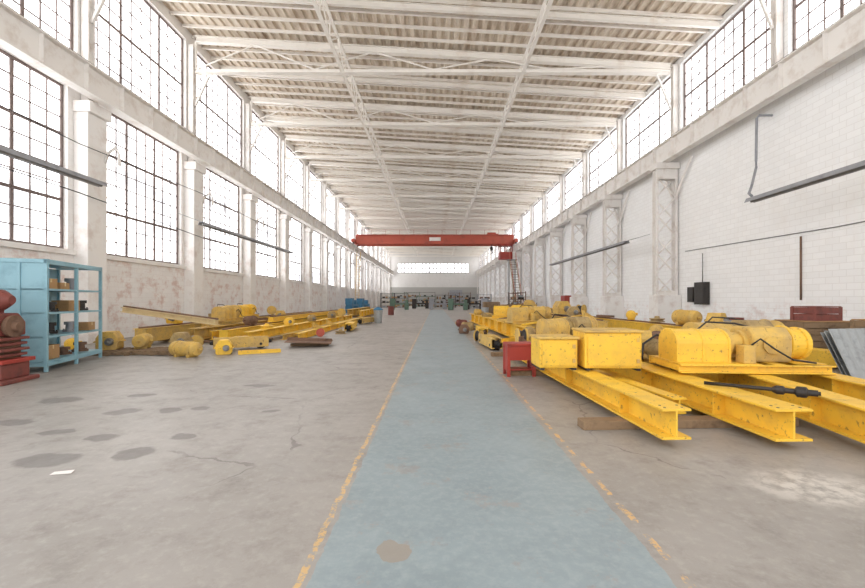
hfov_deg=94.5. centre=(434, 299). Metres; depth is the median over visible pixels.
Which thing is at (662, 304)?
lattice column
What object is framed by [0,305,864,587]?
floor
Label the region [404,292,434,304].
storage rack
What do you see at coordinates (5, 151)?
pipe
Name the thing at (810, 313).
wooden crate
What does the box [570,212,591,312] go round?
lattice column
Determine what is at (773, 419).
girder
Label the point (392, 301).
tool
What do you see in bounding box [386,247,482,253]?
roof truss
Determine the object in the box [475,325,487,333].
truck
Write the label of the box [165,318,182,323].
gearbox
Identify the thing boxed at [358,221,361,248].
window
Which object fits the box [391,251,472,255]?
rafter
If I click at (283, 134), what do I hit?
rafter
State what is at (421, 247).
rafter
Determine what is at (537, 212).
window
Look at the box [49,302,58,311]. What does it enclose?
machine
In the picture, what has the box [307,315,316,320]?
gearbox
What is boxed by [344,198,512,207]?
roof
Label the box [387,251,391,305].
wall column
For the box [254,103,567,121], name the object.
roof
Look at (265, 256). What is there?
window
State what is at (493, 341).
truck
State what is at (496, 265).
lattice column
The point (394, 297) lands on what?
storage rack
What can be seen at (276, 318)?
girder
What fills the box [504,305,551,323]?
motor
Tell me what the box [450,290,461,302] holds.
door
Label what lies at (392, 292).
storage rack
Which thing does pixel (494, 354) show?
block
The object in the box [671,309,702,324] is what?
motor
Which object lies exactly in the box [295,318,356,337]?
girder
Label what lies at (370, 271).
wall column
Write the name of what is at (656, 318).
pulley
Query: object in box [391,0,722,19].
beam
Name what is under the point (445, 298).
storage rack
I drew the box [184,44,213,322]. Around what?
wall column
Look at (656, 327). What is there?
motor
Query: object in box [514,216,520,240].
post
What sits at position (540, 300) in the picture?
lattice column
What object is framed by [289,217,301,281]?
window
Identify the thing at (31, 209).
window
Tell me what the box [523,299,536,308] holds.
trolley
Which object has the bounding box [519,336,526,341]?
bracket
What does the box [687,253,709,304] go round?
electrical panel
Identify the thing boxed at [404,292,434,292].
shelf
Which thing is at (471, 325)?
motor
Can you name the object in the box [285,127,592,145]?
rafter
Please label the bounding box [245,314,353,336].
girder
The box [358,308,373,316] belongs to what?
girder
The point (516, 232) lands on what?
window
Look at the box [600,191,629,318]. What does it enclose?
lattice column
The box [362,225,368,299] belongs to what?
wall column
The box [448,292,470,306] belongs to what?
storage rack
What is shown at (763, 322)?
trolley
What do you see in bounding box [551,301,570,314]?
gearbox
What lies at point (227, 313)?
trolley
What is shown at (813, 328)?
wooden crate
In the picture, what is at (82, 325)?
cardboard box
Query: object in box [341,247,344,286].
window
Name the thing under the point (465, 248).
roof truss
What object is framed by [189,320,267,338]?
girder
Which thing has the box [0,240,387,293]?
trim
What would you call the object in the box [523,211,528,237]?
window
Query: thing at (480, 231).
roof truss
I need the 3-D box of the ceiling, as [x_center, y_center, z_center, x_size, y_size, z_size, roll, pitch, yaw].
[0.085,-12.852,53.200,25.570,1.896,114.400,0,0,0]
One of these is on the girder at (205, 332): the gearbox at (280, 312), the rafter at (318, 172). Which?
the gearbox at (280, 312)
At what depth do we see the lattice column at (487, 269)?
85.83 m
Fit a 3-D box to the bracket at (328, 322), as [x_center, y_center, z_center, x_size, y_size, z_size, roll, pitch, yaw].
[-5.300,1.116,20.500,0.500,0.280,0.200,0,0,-24]
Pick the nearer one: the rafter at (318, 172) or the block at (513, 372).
the block at (513, 372)
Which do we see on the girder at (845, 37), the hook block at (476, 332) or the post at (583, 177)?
the post at (583, 177)
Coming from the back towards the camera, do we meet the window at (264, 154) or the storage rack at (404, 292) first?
the storage rack at (404, 292)
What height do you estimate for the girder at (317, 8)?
1.172 m
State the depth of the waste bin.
25.77 m
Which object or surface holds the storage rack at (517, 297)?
on the floor
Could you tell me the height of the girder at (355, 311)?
0.603 m
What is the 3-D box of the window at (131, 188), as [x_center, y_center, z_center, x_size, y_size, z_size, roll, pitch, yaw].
[-12.500,-4.450,17.000,0.100,5.500,4.800,0,0,0]
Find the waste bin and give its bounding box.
[373,307,382,322]
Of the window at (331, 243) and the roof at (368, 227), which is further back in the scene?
the roof at (368, 227)
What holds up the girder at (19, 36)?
on the wall column at (194, 172)
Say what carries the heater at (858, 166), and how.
attached to the wall at (817, 127)
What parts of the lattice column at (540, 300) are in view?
post, post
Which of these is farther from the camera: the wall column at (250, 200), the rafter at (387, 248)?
the rafter at (387, 248)
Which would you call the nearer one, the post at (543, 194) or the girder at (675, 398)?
the girder at (675, 398)
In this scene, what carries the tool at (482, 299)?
on the floor
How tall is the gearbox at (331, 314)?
0.400 m
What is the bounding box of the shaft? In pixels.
[704,381,820,397]
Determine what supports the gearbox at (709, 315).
on the girder at (613, 322)
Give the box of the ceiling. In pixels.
[161,0,732,254]
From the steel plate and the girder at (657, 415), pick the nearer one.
the girder at (657, 415)
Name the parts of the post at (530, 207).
post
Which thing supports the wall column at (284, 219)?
on the floor
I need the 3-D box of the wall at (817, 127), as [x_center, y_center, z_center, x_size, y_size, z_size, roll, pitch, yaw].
[12.300,-5.235,53.000,0.400,13.470,114.000,0,0,0]
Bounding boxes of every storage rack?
[380,293,405,307]
[392,292,419,305]
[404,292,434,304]
[416,296,435,306]
[437,294,455,307]
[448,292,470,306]
[463,294,491,307]
[509,291,525,304]
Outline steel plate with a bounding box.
[284,337,332,343]
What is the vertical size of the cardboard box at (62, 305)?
0.253 m
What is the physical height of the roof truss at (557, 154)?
1.859 m
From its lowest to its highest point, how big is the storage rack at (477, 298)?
2.600 m
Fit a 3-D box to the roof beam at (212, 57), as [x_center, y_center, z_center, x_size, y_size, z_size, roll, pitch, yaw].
[-0.100,-12.605,21.990,24.367,1.588,0.100,0,0,0]
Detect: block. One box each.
[160,338,272,340]
[192,335,215,344]
[290,343,328,346]
[473,330,485,340]
[491,352,502,356]
[511,369,595,375]
[515,328,528,341]
[577,416,798,429]
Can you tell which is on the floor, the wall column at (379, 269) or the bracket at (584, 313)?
the wall column at (379, 269)
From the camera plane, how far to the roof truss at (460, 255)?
104.01 m
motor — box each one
[64,338,81,349]
[131,333,154,348]
[168,340,202,357]
[242,316,257,324]
[456,319,466,326]
[461,322,475,330]
[474,309,481,314]
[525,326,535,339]
[626,310,637,319]
[644,339,657,357]
[648,324,664,331]
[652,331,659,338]
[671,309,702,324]
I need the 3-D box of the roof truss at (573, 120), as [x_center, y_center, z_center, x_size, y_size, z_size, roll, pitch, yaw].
[-0.100,-12.239,26.000,23.790,1.859,0.280,0,0,0]
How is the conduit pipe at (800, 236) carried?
attached to the wall at (817, 127)
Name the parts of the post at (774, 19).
post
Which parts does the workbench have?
leg, leg, seat, leg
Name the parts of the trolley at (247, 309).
frame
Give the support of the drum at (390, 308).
on the floor
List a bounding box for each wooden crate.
[483,302,499,312]
[774,319,856,348]
[790,306,842,320]
[850,319,864,327]
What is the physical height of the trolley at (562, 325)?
0.703 m
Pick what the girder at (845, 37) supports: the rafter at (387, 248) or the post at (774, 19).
the post at (774, 19)
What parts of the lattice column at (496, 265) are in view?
post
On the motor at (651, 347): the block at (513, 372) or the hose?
the hose
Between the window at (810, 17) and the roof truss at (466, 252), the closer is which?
the window at (810, 17)
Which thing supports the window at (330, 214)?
in the wall at (155, 287)
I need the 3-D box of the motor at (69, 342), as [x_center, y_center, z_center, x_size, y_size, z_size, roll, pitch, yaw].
[-10.745,1.318,11.888,0.605,0.355,0.404,0,0,44]
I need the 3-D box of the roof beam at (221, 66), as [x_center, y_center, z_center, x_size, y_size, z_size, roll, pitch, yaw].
[-0.100,-12.605,22.850,24.367,1.588,0.100,0,0,0]
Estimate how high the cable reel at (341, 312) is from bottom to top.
0.520 m
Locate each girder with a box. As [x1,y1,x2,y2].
[0,0,393,274]
[120,305,219,324]
[134,311,311,340]
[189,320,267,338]
[210,330,218,339]
[217,314,338,336]
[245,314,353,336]
[267,309,337,321]
[281,316,362,339]
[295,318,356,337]
[311,0,416,254]
[345,307,369,315]
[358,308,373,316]
[452,0,553,255]
[469,313,534,336]
[476,1,864,274]
[484,312,535,329]
[521,360,690,439]
[550,314,608,327]
[552,312,682,329]
[593,361,812,441]
[594,370,685,413]
[641,354,669,368]
[674,369,864,443]
[763,364,864,400]
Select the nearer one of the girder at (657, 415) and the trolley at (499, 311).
the girder at (657, 415)
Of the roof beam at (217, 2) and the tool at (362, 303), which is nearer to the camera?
the roof beam at (217, 2)
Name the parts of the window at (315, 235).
glass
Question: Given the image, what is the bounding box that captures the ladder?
[355,252,360,295]
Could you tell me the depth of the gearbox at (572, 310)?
15.44 m
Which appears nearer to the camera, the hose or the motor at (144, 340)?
the hose
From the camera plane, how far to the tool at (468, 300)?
63.64 m
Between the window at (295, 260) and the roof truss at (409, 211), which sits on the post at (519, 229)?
the roof truss at (409, 211)
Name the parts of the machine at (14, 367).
motor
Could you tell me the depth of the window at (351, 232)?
59.95 m
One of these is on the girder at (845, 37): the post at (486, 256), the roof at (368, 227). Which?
the post at (486, 256)
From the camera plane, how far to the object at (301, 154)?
36.59 m
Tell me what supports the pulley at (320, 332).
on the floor
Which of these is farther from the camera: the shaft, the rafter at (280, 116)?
the rafter at (280, 116)
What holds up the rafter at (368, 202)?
attached to the wall at (155, 287)
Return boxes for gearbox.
[93,331,125,349]
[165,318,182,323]
[168,332,192,343]
[214,339,233,354]
[274,310,284,314]
[283,317,294,324]
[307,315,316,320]
[328,311,335,317]
[458,324,469,333]
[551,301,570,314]
[566,306,579,315]
[641,330,651,353]
[704,313,731,321]
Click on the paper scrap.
(67, 471)
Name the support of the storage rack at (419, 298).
on the floor
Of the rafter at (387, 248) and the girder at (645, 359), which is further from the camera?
the rafter at (387, 248)
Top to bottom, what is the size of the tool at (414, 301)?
1.700 m
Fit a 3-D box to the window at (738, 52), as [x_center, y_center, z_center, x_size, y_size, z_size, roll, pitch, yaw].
[12.300,-9.975,17.000,0.100,3.350,5.400,0,0,0]
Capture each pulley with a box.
[260,323,273,328]
[316,328,324,336]
[335,329,345,333]
[649,316,664,321]
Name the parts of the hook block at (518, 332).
cheek plate, cheek plate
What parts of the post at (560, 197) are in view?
post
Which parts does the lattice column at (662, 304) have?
post, post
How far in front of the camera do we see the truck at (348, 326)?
19.23 m
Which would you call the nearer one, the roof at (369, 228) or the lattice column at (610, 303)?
the lattice column at (610, 303)
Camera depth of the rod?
14.00 m
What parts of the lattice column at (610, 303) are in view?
post, post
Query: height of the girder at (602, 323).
0.750 m
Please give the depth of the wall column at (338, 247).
49.60 m
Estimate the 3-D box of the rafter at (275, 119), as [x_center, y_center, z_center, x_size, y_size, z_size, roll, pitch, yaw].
[-0.100,-12.405,29.000,24.374,1.690,0.160,0,0,0]
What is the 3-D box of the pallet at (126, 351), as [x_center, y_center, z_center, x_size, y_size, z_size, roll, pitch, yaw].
[-8.900,1.440,11.200,1.200,0.120,1.000,0,0,-6]
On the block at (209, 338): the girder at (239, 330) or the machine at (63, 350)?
the girder at (239, 330)
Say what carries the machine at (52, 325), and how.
on the storage shelf at (26, 279)
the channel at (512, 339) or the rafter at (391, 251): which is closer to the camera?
the channel at (512, 339)
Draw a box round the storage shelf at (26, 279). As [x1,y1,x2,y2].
[0,258,101,371]
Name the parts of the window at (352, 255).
glass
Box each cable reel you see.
[267,306,276,314]
[337,308,345,315]
[577,304,586,313]
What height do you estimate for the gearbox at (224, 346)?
0.400 m
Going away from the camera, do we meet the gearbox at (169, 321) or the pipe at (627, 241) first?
the gearbox at (169, 321)
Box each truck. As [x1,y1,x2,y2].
[210,336,271,348]
[344,321,356,331]
[356,317,373,323]
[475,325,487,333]
[479,333,502,349]
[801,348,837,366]
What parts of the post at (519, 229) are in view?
post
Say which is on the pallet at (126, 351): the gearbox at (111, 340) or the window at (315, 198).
the gearbox at (111, 340)
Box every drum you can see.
[388,306,393,314]
[482,307,488,312]
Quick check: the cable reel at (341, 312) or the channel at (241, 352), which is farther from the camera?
the cable reel at (341, 312)
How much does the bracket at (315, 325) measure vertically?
0.280 m
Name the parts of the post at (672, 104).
post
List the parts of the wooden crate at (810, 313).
lid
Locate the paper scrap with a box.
[50,470,73,474]
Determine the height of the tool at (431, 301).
1.700 m
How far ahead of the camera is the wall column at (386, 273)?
97.59 m
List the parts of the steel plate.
plate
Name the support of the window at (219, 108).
in the wall at (155, 287)
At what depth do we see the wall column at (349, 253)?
55.60 m
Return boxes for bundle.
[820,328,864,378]
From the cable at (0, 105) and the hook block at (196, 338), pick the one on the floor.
the hook block at (196, 338)
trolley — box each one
[211,304,244,321]
[237,303,258,316]
[492,304,527,317]
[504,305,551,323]
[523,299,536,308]
[530,314,598,341]
[649,321,835,374]
[681,317,784,330]
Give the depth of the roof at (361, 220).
66.70 m
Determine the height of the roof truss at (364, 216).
1.859 m
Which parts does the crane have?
sign plate, handrail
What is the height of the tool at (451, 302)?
1.700 m
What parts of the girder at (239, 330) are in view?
rail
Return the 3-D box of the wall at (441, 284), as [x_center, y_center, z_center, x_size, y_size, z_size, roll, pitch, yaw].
[-0.100,-5.950,110.200,25.200,14.900,0.400,0,0,0]
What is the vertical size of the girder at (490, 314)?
0.503 m
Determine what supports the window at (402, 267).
in the wall at (441, 284)
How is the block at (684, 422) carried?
on the floor
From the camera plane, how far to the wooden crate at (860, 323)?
8.98 m
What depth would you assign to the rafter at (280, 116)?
28.85 m
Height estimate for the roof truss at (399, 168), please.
1.859 m
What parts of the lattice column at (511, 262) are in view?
post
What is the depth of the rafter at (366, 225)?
70.98 m
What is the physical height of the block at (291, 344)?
0.100 m
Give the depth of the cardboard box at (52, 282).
8.63 m
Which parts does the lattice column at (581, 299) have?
post, post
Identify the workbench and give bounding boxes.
[503,341,535,376]
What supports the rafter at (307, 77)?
attached to the wall at (155, 287)
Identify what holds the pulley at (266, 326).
on the girder at (278, 330)
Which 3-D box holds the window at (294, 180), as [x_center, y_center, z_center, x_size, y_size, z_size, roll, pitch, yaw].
[-12.500,-10.600,35.000,0.100,4.600,5.520,0,0,0]
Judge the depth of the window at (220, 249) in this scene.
23.27 m
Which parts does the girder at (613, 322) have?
web plate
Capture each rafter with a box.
[234,0,720,28]
[239,75,645,99]
[265,117,601,140]
[294,148,572,167]
[315,171,552,186]
[330,187,537,201]
[342,200,525,212]
[352,210,516,221]
[359,219,508,228]
[366,225,469,231]
[387,248,470,252]
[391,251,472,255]
[421,247,472,249]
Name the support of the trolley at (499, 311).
on the girder at (508, 329)
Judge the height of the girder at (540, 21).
0.638 m
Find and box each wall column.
[71,0,120,343]
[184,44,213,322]
[243,104,263,313]
[279,141,295,312]
[304,166,317,311]
[322,184,333,310]
[336,198,345,309]
[346,210,354,297]
[355,219,362,299]
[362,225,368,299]
[368,231,374,307]
[373,246,378,307]
[377,246,382,306]
[381,247,385,306]
[385,248,388,305]
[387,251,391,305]
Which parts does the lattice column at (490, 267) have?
post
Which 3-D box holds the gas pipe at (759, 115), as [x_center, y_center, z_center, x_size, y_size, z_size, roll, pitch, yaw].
[11.271,-5.053,14.003,1.693,3.179,0.374,0,0,-31]
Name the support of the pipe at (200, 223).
attached to the wall at (155, 287)
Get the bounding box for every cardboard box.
[49,278,56,288]
[49,344,59,359]
[51,300,79,310]
[57,282,69,288]
[79,322,94,329]
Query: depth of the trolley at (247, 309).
20.33 m
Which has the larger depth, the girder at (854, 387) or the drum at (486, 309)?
the drum at (486, 309)
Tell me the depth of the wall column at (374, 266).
79.59 m
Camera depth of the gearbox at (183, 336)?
11.32 m
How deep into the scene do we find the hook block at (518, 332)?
9.58 m
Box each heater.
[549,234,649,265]
[744,160,864,202]
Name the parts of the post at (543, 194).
post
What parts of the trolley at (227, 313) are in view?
frame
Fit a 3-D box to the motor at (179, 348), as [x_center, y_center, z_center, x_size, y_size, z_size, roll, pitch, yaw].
[-6.544,1.291,10.619,0.968,0.418,0.503,0,0,18]
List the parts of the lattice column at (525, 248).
post, post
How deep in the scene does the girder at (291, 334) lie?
16.24 m
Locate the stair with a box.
[507,252,521,304]
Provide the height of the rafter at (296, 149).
1.690 m
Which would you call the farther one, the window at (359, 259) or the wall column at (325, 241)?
the window at (359, 259)
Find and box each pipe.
[0,145,107,186]
[179,213,293,253]
[685,221,864,251]
[747,114,772,196]
[800,236,801,299]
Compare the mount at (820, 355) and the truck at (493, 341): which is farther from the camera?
the truck at (493, 341)
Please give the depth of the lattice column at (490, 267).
79.83 m
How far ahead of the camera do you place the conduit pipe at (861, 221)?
13.78 m
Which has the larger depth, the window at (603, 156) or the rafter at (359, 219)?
the rafter at (359, 219)
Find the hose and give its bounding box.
[641,334,658,359]
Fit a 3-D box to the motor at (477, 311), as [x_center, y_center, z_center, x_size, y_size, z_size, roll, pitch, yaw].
[2.650,0.718,24.174,0.404,0.355,0.605,0,0,-31]
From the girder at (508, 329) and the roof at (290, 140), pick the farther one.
the roof at (290, 140)
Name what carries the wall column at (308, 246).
on the floor
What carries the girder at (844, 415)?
on the floor
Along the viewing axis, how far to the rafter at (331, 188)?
46.98 m
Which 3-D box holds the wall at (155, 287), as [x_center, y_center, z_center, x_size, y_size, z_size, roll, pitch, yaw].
[-12.500,-5.960,53.000,0.400,14.920,114.000,0,0,0]
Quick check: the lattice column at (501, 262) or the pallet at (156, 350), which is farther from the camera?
the lattice column at (501, 262)
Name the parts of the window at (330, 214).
glass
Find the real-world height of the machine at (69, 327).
0.242 m
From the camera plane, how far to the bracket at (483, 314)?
21.63 m
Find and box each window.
[0,49,62,248]
[1,0,72,49]
[95,0,182,125]
[107,113,177,263]
[196,54,241,166]
[203,168,238,272]
[251,111,277,190]
[256,198,275,277]
[286,146,302,208]
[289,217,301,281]
[309,171,320,220]
[309,227,319,283]
[326,189,334,230]
[326,237,333,285]
[339,202,345,237]
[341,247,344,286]
[349,212,353,241]
[351,252,353,288]
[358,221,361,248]
[359,259,360,289]
[398,263,468,272]
[514,221,518,244]
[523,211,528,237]
[534,199,541,230]
[547,183,558,221]
[565,161,581,208]
[590,128,615,191]
[626,77,669,166]
[684,0,769,125]
[793,0,864,50]
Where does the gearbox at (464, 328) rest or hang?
on the floor
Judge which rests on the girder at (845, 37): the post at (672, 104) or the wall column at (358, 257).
the post at (672, 104)
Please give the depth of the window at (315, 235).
41.76 m
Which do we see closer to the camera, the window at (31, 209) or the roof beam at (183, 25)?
the window at (31, 209)
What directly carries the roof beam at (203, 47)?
attached to the ceiling
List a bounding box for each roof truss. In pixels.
[194,35,671,74]
[250,96,616,126]
[285,135,582,158]
[309,161,558,180]
[326,181,541,197]
[339,194,528,209]
[349,206,518,218]
[358,215,510,226]
[364,222,503,233]
[370,229,417,231]
[379,246,489,246]
[383,247,485,250]
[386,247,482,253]
[389,249,479,256]
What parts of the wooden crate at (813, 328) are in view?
lid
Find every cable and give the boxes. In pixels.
[0,105,256,221]
[0,166,202,237]
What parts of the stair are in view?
landing frame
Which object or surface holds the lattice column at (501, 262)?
on the floor
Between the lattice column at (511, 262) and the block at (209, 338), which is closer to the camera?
the block at (209, 338)
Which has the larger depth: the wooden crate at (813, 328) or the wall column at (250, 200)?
the wall column at (250, 200)
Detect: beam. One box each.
[235,82,631,107]
[242,89,624,114]
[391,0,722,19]
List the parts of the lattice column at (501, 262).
post, post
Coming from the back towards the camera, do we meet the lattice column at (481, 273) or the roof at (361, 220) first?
the lattice column at (481, 273)
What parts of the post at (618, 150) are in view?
post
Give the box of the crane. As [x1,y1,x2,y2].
[351,230,517,259]
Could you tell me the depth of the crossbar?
7.94 m
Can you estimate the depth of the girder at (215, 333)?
14.11 m
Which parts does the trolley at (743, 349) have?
frame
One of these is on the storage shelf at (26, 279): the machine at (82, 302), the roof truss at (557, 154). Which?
the machine at (82, 302)
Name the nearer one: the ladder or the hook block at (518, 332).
the hook block at (518, 332)
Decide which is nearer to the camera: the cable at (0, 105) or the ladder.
the cable at (0, 105)
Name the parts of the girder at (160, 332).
web plate, rail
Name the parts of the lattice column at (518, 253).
post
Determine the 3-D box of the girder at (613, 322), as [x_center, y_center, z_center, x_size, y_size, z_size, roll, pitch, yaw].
[7.400,1.075,18.000,0.501,0.650,16.005,0,0,-1]
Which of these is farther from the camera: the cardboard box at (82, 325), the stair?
the stair
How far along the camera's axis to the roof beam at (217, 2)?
17.67 m
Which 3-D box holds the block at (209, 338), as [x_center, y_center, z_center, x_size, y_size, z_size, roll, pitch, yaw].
[-8.000,1.440,14.600,4.100,0.120,0.180,0,0,0]
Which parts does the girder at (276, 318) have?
rail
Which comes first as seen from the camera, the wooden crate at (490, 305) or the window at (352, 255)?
the wooden crate at (490, 305)
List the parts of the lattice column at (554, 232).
post, post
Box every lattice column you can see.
[477,274,480,305]
[479,272,484,299]
[482,270,487,292]
[486,268,491,296]
[489,266,495,301]
[494,263,500,301]
[499,260,505,304]
[505,260,512,304]
[512,251,521,301]
[522,245,533,302]
[533,237,547,306]
[549,226,565,307]
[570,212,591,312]
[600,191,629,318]
[649,155,692,323]
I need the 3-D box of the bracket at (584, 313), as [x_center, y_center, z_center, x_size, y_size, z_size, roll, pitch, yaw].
[5.500,0.506,14.200,0.500,0.280,0.200,0,0,-7]
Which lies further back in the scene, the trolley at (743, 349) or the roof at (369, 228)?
the roof at (369, 228)
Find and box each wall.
[0,0,389,345]
[390,251,478,304]
[479,0,864,321]
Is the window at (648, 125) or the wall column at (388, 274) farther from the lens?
the wall column at (388, 274)
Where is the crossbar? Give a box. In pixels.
[511,367,531,369]
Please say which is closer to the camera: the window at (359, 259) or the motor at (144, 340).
the motor at (144, 340)
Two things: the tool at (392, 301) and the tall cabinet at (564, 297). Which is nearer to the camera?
the tall cabinet at (564, 297)
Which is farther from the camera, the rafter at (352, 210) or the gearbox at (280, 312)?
the rafter at (352, 210)
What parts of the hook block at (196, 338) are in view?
cheek plate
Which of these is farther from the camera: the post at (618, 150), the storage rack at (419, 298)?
the storage rack at (419, 298)
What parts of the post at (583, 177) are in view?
post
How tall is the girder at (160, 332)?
0.500 m
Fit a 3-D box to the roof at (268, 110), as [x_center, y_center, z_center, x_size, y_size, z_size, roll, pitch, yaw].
[-0.100,-12.605,28.010,24.367,1.588,0.100,0,0,0]
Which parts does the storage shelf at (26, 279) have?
panel, shelf, panel, shelf, shelf, shelf, shelf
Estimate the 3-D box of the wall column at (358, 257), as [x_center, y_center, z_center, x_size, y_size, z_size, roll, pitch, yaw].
[-11.765,-5.600,62.000,1.070,14.200,0.960,0,0,0]
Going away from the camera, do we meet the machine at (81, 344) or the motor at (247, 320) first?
the machine at (81, 344)
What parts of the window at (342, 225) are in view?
glass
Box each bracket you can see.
[313,322,324,327]
[326,319,336,324]
[482,311,491,316]
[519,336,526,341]
[582,310,594,317]
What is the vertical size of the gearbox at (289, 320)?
0.320 m
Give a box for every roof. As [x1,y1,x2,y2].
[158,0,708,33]
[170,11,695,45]
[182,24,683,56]
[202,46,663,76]
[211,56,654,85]
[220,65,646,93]
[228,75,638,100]
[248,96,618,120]
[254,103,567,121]
[259,109,605,131]
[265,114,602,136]
[270,121,592,140]
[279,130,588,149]
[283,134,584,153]
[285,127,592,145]
[290,140,553,155]
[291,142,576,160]
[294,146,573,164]
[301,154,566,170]
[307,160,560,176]
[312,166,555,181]
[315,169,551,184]
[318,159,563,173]
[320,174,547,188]
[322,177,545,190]
[328,184,511,194]
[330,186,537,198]
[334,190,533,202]
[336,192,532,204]
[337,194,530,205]
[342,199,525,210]
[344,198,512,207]
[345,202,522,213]
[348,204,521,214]
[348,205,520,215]
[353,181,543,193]
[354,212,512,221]
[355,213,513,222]
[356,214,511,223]
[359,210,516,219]
[361,217,500,225]
[361,220,501,228]
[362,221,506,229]
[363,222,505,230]
[368,227,440,231]
[369,228,427,231]
[370,225,477,231]
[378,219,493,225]
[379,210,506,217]
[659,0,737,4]
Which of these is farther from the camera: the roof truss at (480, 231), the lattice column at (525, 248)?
the roof truss at (480, 231)
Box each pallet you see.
[94,347,149,355]
[131,347,173,355]
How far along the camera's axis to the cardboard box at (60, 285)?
9.02 m
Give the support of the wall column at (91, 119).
on the floor
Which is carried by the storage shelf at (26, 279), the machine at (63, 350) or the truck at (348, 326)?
the machine at (63, 350)
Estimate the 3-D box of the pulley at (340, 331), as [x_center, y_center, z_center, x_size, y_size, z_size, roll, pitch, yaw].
[-4.200,1.396,17.800,0.480,0.200,0.480,0,0,35]
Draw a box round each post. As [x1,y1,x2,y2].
[483,249,487,263]
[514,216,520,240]
[524,206,531,233]
[536,193,544,224]
[552,176,562,212]
[573,153,586,196]
[605,119,621,173]
[656,64,677,135]
[758,0,782,66]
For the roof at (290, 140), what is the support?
attached to the ceiling
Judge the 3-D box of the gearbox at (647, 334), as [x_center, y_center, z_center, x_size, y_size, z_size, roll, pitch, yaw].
[4.223,0.851,8.191,0.750,0.450,0.530,0,0,21]
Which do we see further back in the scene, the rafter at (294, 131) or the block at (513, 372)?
the rafter at (294, 131)
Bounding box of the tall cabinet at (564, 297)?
[561,295,570,302]
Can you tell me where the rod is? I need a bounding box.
[521,313,581,325]
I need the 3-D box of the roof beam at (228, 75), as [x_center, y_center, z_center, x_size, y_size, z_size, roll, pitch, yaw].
[-0.100,-12.605,23.710,24.367,1.588,0.100,0,0,0]
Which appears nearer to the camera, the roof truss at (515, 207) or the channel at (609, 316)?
the channel at (609, 316)
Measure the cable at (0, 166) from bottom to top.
0.636 m
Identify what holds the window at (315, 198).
in the wall at (155, 287)
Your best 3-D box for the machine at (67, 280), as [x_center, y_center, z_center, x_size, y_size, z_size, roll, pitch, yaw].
[-8.857,-0.382,9.725,0.286,0.282,0.286,0,0,13]
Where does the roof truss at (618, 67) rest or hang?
on the post at (672, 104)
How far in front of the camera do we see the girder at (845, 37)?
14.59 m
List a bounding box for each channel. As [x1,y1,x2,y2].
[238,348,280,354]
[501,337,514,341]
[596,315,614,317]
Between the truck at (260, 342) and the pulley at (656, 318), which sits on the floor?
the truck at (260, 342)
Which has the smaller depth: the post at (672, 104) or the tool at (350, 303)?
the post at (672, 104)
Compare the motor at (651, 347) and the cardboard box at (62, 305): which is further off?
the cardboard box at (62, 305)
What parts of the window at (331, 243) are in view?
glass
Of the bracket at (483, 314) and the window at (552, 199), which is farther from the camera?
the window at (552, 199)
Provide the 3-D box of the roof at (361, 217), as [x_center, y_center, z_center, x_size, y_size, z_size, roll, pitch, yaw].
[-0.100,-12.605,64.130,24.367,1.588,0.100,0,0,0]
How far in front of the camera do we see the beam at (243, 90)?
25.41 m
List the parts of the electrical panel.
door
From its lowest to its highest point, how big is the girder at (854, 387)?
0.343 m
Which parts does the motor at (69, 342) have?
motor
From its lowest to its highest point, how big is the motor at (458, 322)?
0.418 m
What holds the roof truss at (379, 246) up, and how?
on the post
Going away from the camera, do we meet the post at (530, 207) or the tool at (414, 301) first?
the post at (530, 207)
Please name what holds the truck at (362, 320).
on the floor
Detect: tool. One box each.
[345,298,358,312]
[356,298,369,307]
[390,299,408,309]
[412,299,428,308]
[429,299,446,308]
[448,299,468,309]
[465,299,480,308]
[481,298,490,309]
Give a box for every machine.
[0,289,39,385]
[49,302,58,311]
[49,322,57,333]
[60,346,71,354]
[62,321,73,331]
[64,278,73,289]
[71,342,88,351]
[80,300,87,309]
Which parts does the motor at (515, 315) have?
frame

